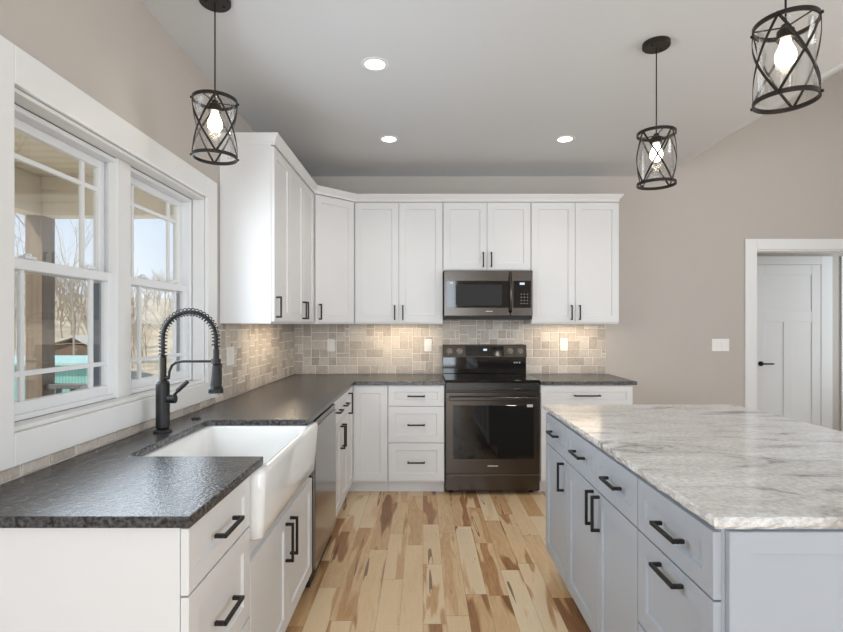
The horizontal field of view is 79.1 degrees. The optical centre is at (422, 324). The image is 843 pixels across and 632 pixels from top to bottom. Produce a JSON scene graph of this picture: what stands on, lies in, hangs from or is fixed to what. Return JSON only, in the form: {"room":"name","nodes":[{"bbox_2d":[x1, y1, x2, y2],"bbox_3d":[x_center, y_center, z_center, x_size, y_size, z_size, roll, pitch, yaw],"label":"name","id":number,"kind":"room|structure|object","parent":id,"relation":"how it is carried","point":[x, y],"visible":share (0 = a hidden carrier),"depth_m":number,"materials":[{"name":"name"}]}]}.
{"room":"kitchen","nodes":[
{"label":"kitchen","id":0,"kind":"room"},
{"bbox_2d":[14,130,92,175],"bbox_3d":[-2.420,-1.315,1.005,2.100,0.100,7.010,0,0,0],"label":"ceiling","id":1,"kind":"structure","parent":0,"point":[27,147],"depth_m":3.88,"materials":[{"name":"beige wood"}]},
{"bbox_2d":[14,166,172,218],"bbox_3d":[-2.385,-1.099,1.000,2.030,0.329,7.000,0,0,0],"label":"beam","id":2,"kind":"structure","parent":1,"relation":"attached to","point":[54,197],"depth_m":4.35,"materials":[{"name":"beige wood"}]},
{"bbox_2d":[0,0,292,485],"bbox_3d":[-1.280,-0.005,0.560,0.160,2.740,8.320,0,0,0],"label":"wall","id":3,"kind":"structure","parent":0,"point":[116,52],"depth_m":2.08,"materials":[{"name":"grey paint"}]},
{"bbox_2d":[14,104,114,421],"bbox_3d":[-1.310,-0.193,1.804,0.095,0.985,0.632,0,0,0],"label":"window","id":4,"kind":"structure","parent":3,"relation":"in","point":[99,365],"depth_m":1.95,"materials":[{"name":"white plastic"}]},
{"bbox_2d":[0,35,216,470],"bbox_3d":[-1.236,-0.201,2.145,0.112,1.222,1.564,0,0,0],"label":"trim","id":5,"kind":"structure","parent":3,"relation":"attached to","point":[19,69],"depth_m":1.93,"materials":[{"name":"white paint"}]},
{"bbox_2d":[0,324,293,483],"bbox_3d":[-1.195,0.222,2.954,0.009,0.458,3.508,0,0,0],"label":"backsplash","id":6,"kind":"structure","parent":3,"relation":"attached to","point":[263,353],"depth_m":3.30,"materials":[{"name":"tile"}]},
{"bbox_2d":[226,346,233,365],"bbox_3d":[-1.186,0.191,3.145,0.008,0.114,0.118,0,0,0],"label":"wall outlet","id":7,"kind":"object","parent":6,"relation":"attached to","point":[229,350],"visible":1,"depth_m":3.12,"materials":[{"name":"white plastic"}]},
{"bbox_2d":[231,350,233,360],"bbox_3d":[-1.183,0.191,3.168,0.002,0.066,0.033,0,0,0],"label":"receptacle","id":8,"kind":"object","parent":7,"relation":"attached to","point":[232,351],"depth_m":3.16,"materials":[{"name":"white plastic"}]},
{"bbox_2d":[131,167,191,393],"bbox_3d":[-1.310,-0.193,2.478,0.095,0.985,0.618,0,0,0],"label":"window","id":9,"kind":"structure","parent":3,"relation":"in","point":[181,284],"depth_m":2.65,"materials":[{"name":"white plastic"}]},
{"bbox_2d":[220,145,289,323],"bbox_3d":[-1.020,-0.534,3.182,0.355,1.051,0.364,0,0,0],"label":"upper cabinet","id":10,"kind":"object","parent":3,"relation":"attached to","point":[254,190],"visible":1,"depth_m":3.00,"materials":[{"name":"white paint"}]},
{"bbox_2d":[287,166,313,323],"bbox_3d":[-1.020,-0.534,3.737,0.355,1.051,0.743,0,0,0],"label":"upper cabinet","id":11,"kind":"object","parent":3,"relation":"attached to","point":[301,196],"visible":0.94,"depth_m":3.68,"materials":[{"name":"white paint"}]},
{"bbox_2d":[285,485,590,631],"bbox_3d":[1.900,1.395,1.200,6.600,0.060,10.000,0,0,0],"label":"floor","id":12,"kind":"structure","parent":0,"point":[457,560],"depth_m":2.85,"materials":[{"name":"brown wood"}]},
{"bbox_2d":[0,476,249,631],"bbox_3d":[-0.862,0.922,1.440,0.668,0.884,0.436,0,0,0],"label":"base cabinet","id":13,"kind":"object","parent":12,"relation":"on","point":[196,578],"visible":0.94,"depth_m":1.22,"materials":[{"name":"white paint"}]},
{"bbox_2d":[249,478,311,631],"bbox_3d":[-0.862,0.922,2.123,0.668,0.884,0.925,0,0,0],"label":"base cabinet","id":14,"kind":"object","parent":12,"relation":"on","point":[280,560],"visible":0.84,"depth_m":2.06,"materials":[{"name":"white paint"}]},
{"bbox_2d":[305,404,335,587],"bbox_3d":[-0.859,0.927,2.899,0.623,0.868,0.614,0,0,0],"label":"dishwasher","id":15,"kind":"object","parent":12,"relation":"on","point":[323,476],"visible":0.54,"depth_m":2.80,"materials":[{"name":"silver metal"}]},
{"bbox_2d":[333,391,350,516],"bbox_3d":[-0.862,0.922,3.507,0.668,0.884,0.594,0,0,0],"label":"base cabinet","id":16,"kind":"object","parent":12,"relation":"on","point":[341,404],"visible":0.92,"depth_m":3.52,"materials":[{"name":"white paint"}]},
{"bbox_2d":[347,385,388,490],"bbox_3d":[-0.740,0.922,4.261,0.913,0.884,0.910,0,0,0],"label":"base cabinet","id":17,"kind":"object","parent":12,"relation":"on","point":[367,412],"visible":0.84,"depth_m":4.09,"materials":[{"name":"white paint"}]},
{"bbox_2d":[0,374,444,527],"bbox_3d":[-0.507,0.465,2.955,1.366,0.028,3.510,0,0,0],"label":"countertop","id":18,"kind":"structure","parent":17,"relation":"on","point":[113,485],"depth_m":1.55,"materials":[{"name":"black stone"}]},
{"bbox_2d":[153,308,223,433],"bbox_3d":[-0.988,0.189,2.150,0.290,0.523,0.072,0,0,0],"label":"kitchen faucet","id":19,"kind":"object","parent":18,"relation":"on","point":[163,397],"visible":1,"depth_m":2.14,"materials":[{"name":"black metal"}]},
{"bbox_2d":[191,416,200,419],"bbox_3d":[-1.089,0.446,2.447,0.044,0.010,0.044,0,0,0],"label":"switch","id":20,"kind":"object","parent":18,"relation":"on","point":[195,417],"visible":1,"depth_m":2.43,"materials":[{"name":"black metal"}]},
{"bbox_2d":[144,422,317,540],"bbox_3d":[-0.787,0.599,2.107,0.535,0.237,0.863,0,0,0],"label":"farmhouse sink","id":21,"kind":"object","parent":18,"relation":"in","point":[288,452],"visible":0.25,"depth_m":2.21,"materials":[{"name":"white ceramic"}]},
{"bbox_2d":[388,385,443,490],"bbox_3d":[-0.054,0.922,4.386,0.453,0.884,0.659,0,0,0],"label":"base cabinet","id":22,"kind":"object","parent":12,"relation":"on","point":[415,412],"visible":0.98,"depth_m":4.09,"materials":[{"name":"white paint"}]},
{"bbox_2d":[442,344,539,491],"bbox_3d":[0.557,0.771,4.367,0.758,1.185,0.670,0,0,0],"label":"range","id":23,"kind":"object","parent":12,"relation":"on","point":[492,406],"visible":1,"depth_m":4.08,"materials":[{"name":"metal"}]},
{"bbox_2d":[443,374,539,381],"bbox_3d":[0.557,0.450,4.362,0.758,0.018,0.547,0,0,0],"label":"cooktop","id":24,"kind":"object","parent":23,"relation":"in","point":[447,377],"depth_m":4.20,"materials":[{"name":"black glass"}]},
{"bbox_2d":[546,413,569,586],"bbox_3d":[1.036,0.922,2.640,0.769,0.884,0.418,0,0,0],"label":"base cabinet","id":25,"kind":"object","parent":12,"relation":"on","point":[556,430],"visible":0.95,"depth_m":2.63,"materials":[{"name":"grey paint"}]},
{"bbox_2d":[538,384,632,490],"bbox_3d":[1.315,0.922,4.386,0.741,0.884,0.659,0,0,0],"label":"base cabinet","id":26,"kind":"object","parent":12,"relation":"on","point":[549,394],"visible":0.34,"depth_m":4.09,"materials":[{"name":"white paint"}]},
{"bbox_2d":[528,374,636,384],"bbox_3d":[1.327,0.465,4.391,0.771,0.028,0.638,0,0,0],"label":"countertop","id":27,"kind":"structure","parent":26,"relation":"on","point":[545,379],"depth_m":4.22,"materials":[{"name":"black stone"}]},
{"bbox_2d":[567,428,641,631],"bbox_3d":[1.036,0.922,2.030,0.769,0.884,0.799,0,0,0],"label":"base cabinet","id":28,"kind":"object","parent":12,"relation":"on","point":[602,492],"visible":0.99,"depth_m":1.96,"materials":[{"name":"grey paint"}]},
{"bbox_2d":[543,404,842,528],"bbox_3d":[1.220,0.463,2.031,1.095,0.030,1.698,0,0,0],"label":"countertop","id":29,"kind":"structure","parent":28,"relation":"on","point":[732,466],"depth_m":1.71,"materials":[{"name":"white stone"}]},
{"bbox_2d":[638,478,842,631],"bbox_3d":[1.036,0.922,1.406,0.769,0.884,0.444,0,0,0],"label":"base cabinet","id":30,"kind":"object","parent":12,"relation":"on","point":[694,575],"visible":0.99,"depth_m":1.19,"materials":[{"name":"grey paint"}]},
{"bbox_2d":[140,0,842,175],"bbox_3d":[1.820,-2.262,0.620,6.360,1.775,8.440,0,0,0],"label":"ceiling","id":31,"kind":"structure","parent":0,"point":[467,87],"depth_m":2.81,"materials":[{"name":"grey paint"}]},
{"bbox_2d":[190,0,238,165],"bbox_3d":[-0.877,-1.037,2.150,0.180,0.674,0.180,0,0,0],"label":"pendant light","id":32,"kind":"object","parent":31,"relation":"hanging from","point":[215,123],"visible":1,"depth_m":2.14,"materials":[{"name":"brown metal"}]},
{"bbox_2d":[203,93,236,113],"bbox_3d":[-0.872,-0.922,2.134,0.150,0.046,0.140,0,0,0],"label":"socket","id":33,"kind":"object","parent":32,"relation":"attached to","point":[214,107],"depth_m":2.13,"materials":[{"name":"brown metal"}]},
{"bbox_2d":[361,57,388,70],"bbox_3d":[-0.253,-1.373,2.687,0.150,0.003,0.150,0,0,0],"label":"recessed light","id":34,"kind":"object","parent":31,"relation":"in","point":[369,63],"visible":1,"depth_m":2.69,"materials":[{"name":"white paint"}]},
{"bbox_2d":[379,135,398,142],"bbox_3d":[-0.251,-1.373,3.770,0.150,0.003,0.150,0,0,0],"label":"recessed light","id":35,"kind":"object","parent":31,"relation":"in","point":[387,138],"visible":1,"depth_m":3.77,"materials":[{"name":"white paint"}]},
{"bbox_2d":[555,135,575,142],"bbox_3d":[1.050,-1.373,3.770,0.150,0.003,0.150,0,0,0],"label":"recessed light","id":36,"kind":"object","parent":31,"relation":"in","point":[566,138],"visible":1,"depth_m":3.77,"materials":[{"name":"white paint"}]},
{"bbox_2d":[636,36,676,189],"bbox_3d":[1.138,-1.027,2.487,0.180,0.695,0.180,0,0,0],"label":"pendant light","id":37,"kind":"object","parent":31,"relation":"hanging from","point":[654,45],"visible":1,"depth_m":2.47,"materials":[{"name":"brown metal"}]},
{"bbox_2d":[638,129,668,143],"bbox_3d":[1.143,-0.908,2.471,0.150,0.047,0.140,0,0,0],"label":"socket","id":38,"kind":"object","parent":37,"relation":"attached to","point":[656,139],"depth_m":2.47,"materials":[{"name":"brown metal"}]},
{"bbox_2d":[750,0,823,113],"bbox_3d":[1.142,-1.037,1.606,0.180,0.674,0.180,0,0,-18],"label":"pendant light","id":39,"kind":"object","parent":31,"relation":"hanging from","point":[786,54],"visible":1,"depth_m":1.59,"materials":[{"name":"brown metal"}]},
{"bbox_2d":[754,11,811,43],"bbox_3d":[1.152,-0.922,1.593,0.150,0.046,0.140,0,0,-18],"label":"socket","id":40,"kind":"object","parent":39,"relation":"attached to","point":[785,34],"depth_m":1.59,"materials":[{"name":"brown metal"}]},
{"bbox_2d":[293,70,842,406],"bbox_3d":[1.900,-0.822,4.780,6.200,4.375,0.120,0,0,0],"label":"wall","id":41,"kind":"structure","parent":0,"point":[779,176],"depth_m":4.72,"materials":[{"name":"grey paint"}]},
{"bbox_2d":[312,194,354,323],"bbox_3d":[-0.893,-0.534,4.413,0.607,1.051,0.607,0,0,0],"label":"upper cabinet","id":42,"kind":"object","parent":41,"relation":"attached to","point":[334,219],"visible":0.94,"depth_m":4.25,"materials":[{"name":"white paint"}]},
{"bbox_2d":[355,202,442,323],"bbox_3d":[-0.208,-0.534,4.537,0.759,1.051,0.361,0,0,0],"label":"upper cabinet","id":43,"kind":"object","parent":41,"relation":"attached to","point":[399,245],"visible":1,"depth_m":4.40,"materials":[{"name":"white paint"}]},
{"bbox_2d":[295,320,605,373],"bbox_3d":[0.251,0.188,4.715,2.878,0.526,0.009,0,0,0],"label":"backsplash","id":44,"kind":"structure","parent":41,"relation":"attached to","point":[359,348],"depth_m":4.71,"materials":[{"name":"tile"}]},
{"bbox_2d":[327,339,334,350],"bbox_3d":[-0.850,0.187,4.706,0.070,0.114,0.008,0,0,0],"label":"wall outlet","id":45,"kind":"object","parent":44,"relation":"attached to","point":[330,342],"visible":1,"depth_m":4.71,"materials":[{"name":"white plastic"}]},
{"bbox_2d":[424,339,431,350],"bbox_3d":[0.046,0.187,4.706,0.070,0.114,0.008,0,0,0],"label":"wall outlet","id":46,"kind":"object","parent":44,"relation":"attached to","point":[427,342],"visible":1,"depth_m":4.71,"materials":[{"name":"white plastic"}]},
{"bbox_2d":[560,338,567,350],"bbox_3d":[1.300,0.180,4.706,0.070,0.114,0.008,0,0,0],"label":"wall outlet","id":47,"kind":"object","parent":44,"relation":"attached to","point":[563,341],"visible":1,"depth_m":4.71,"materials":[{"name":"white plastic"}]},
{"bbox_2d":[443,202,530,271],"bbox_3d":[0.551,-0.761,4.537,0.756,0.597,0.361,0,0,0],"label":"upper cabinet","id":48,"kind":"object","parent":41,"relation":"attached to","point":[477,236],"visible":0.94,"depth_m":4.40,"materials":[{"name":"white paint"}]},
{"bbox_2d":[443,271,532,319],"bbox_3d":[0.552,-0.254,4.482,0.750,0.414,0.452,0,0,0],"label":"microwave","id":49,"kind":"object","parent":48,"relation":"attached to","point":[467,295],"visible":0.99,"depth_m":4.30,"materials":[{"name":"metal"}]},
{"bbox_2d":[524,202,618,323],"bbox_3d":[1.310,-0.534,4.537,0.758,1.051,0.361,0,0,0],"label":"upper cabinet","id":50,"kind":"object","parent":41,"relation":"attached to","point":[575,245],"visible":1,"depth_m":4.40,"materials":[{"name":"white paint"}]},
{"bbox_2d":[218,132,623,202],"bbox_3d":[0.262,-1.091,3.843,2.916,0.062,1.746,0,0,0],"label":"crown molding","id":51,"kind":"structure","parent":50,"relation":"on","point":[274,139],"depth_m":4.36,"materials":[{"name":"white paint"}]},
{"bbox_2d":[712,339,728,350],"bbox_3d":[2.750,0.185,4.715,0.160,0.114,0.008,0,0,0],"label":"light switch","id":52,"kind":"object","parent":41,"relation":"attached to","point":[717,344],"visible":1,"depth_m":4.71,"materials":[{"name":"white plastic"}]},
{"bbox_2d":[744,239,842,409],"bbox_3d":[3.662,0.285,4.771,1.377,2.160,0.138,0,0,0],"label":"trim","id":53,"kind":"structure","parent":41,"relation":"attached to","point":[752,247],"depth_m":4.70,"materials":[{"name":"white paint"}]},
{"bbox_2d":[757,253,842,430],"bbox_3d":[3.900,0.115,5.280,2.800,2.500,0.880,0,0,0],"label":"wall","id":54,"kind":"structure","parent":0,"point":[836,256],"depth_m":5.62,"materials":[{"name":"grey paint"}]},
{"bbox_2d":[757,265,820,425],"bbox_3d":[4.015,0.349,5.584,0.716,2.024,0.064,0,0,0],"label":"door","id":55,"kind":"structure","parent":54,"relation":"in","point":[788,296],"depth_m":5.61,"materials":[{"name":"white paint"}]},
{"bbox_2d":[757,256,832,428],"bbox_3d":[4.032,0.305,5.611,0.935,2.120,0.017,0,0,0],"label":"trim","id":56,"kind":"structure","parent":54,"relation":"attached to","point":[826,262],"depth_m":5.60,"materials":[{"name":"white paint"}]},
{"bbox_2d":[841,256,842,431],"bbox_3d":[4.660,0.305,5.611,0.120,2.120,0.017,0,0,0],"label":"trim","id":57,"kind":"structure","parent":54,"relation":"attached to","point":[841,256],"depth_m":5.60,"materials":[{"name":"white paint"}]},
{"bbox_3d":[-2.445,1.535,1.025,2.150,0.100,7.050,0,0,0],"label":"floor","id":58,"kind":"structure","parent":0,"visible":0},
{"bbox_2d":[25,216,54,399],"bbox_3d":[-3.320,0.275,4.418,0.180,2.418,0.165,0,0,0],"label":"porch post","id":59,"kind":"object","parent":58,"relation":"on","point":[39,230],"visible":0.45,"depth_m":4.35,"materials":[{"name":"brown wood"}]},
{"bbox_2d":[46,383,87,393],"bbox_3d":[-2.297,0.927,4.425,1.893,0.835,0.090,0,0,0],"label":"porch railing","id":60,"kind":"object","parent":59,"relation":"attached to","point":[58,387],"visible":0.12,"depth_m":4.38,"materials":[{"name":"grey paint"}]},
{"label":"outside","id":61,"kind":"structure","parent":0,"visible":0},
{"bbox_2d":[14,293,172,379],"bbox_3d":[-86.800,-1.606,80.000,166.400,10.886,220.000,0,0,0],"label":"ground","id":62,"kind":"structure","parent":61,"point":[149,367],"depth_m":42.02,"materials":[{"name":"beige"}]},
{"bbox_2d":[14,215,71,332],"bbox_3d":[-21.894,-2.781,27.116,6.858,12.806,5.686,0,0,0],"label":"bare tree","id":63,"kind":"object","parent":62,"relation":"on","point":[18,215],"visible":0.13,"depth_m":27.62,"materials":[{"name":"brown plant"}]},
{"bbox_2d":[14,355,87,401],"bbox_3d":[-13.267,2.445,17.850,4.733,2.640,2.100,0,0,0],"label":"metal building","id":64,"kind":"structure","parent":62,"relation":"on","point":[77,375],"depth_m":17.00,"materials":[{"name":"teal metal"}]},
{"bbox_2d":[14,213,93,354],"bbox_3d":[-18.458,-2.437,24.672,6.381,12.106,3.934,0,0,-45],"label":"bare tree","id":65,"kind":"object","parent":62,"relation":"on","point":[70,281],"visible":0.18,"depth_m":24.38,"materials":[{"name":"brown plant"}]},
{"bbox_2d":[55,335,87,354],"bbox_3d":[-20.823,2.186,31.500,2.400,3.158,3.400,0,0,0],"label":"barn","id":66,"kind":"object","parent":62,"relation":"on","point":[66,347],"visible":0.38,"depth_m":30.00,"materials":[{"name":"brown wood"}]},
{"bbox_2d":[14,249,172,367],"bbox_3d":[-39.890,-3.161,56.947,45.498,12.724,48.557,0,0,0],"label":"woodland","id":67,"kind":"object","parent":62,"relation":"on","point":[60,284],"visible":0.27,"depth_m":39.80,"materials":[{"name":"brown plant"}]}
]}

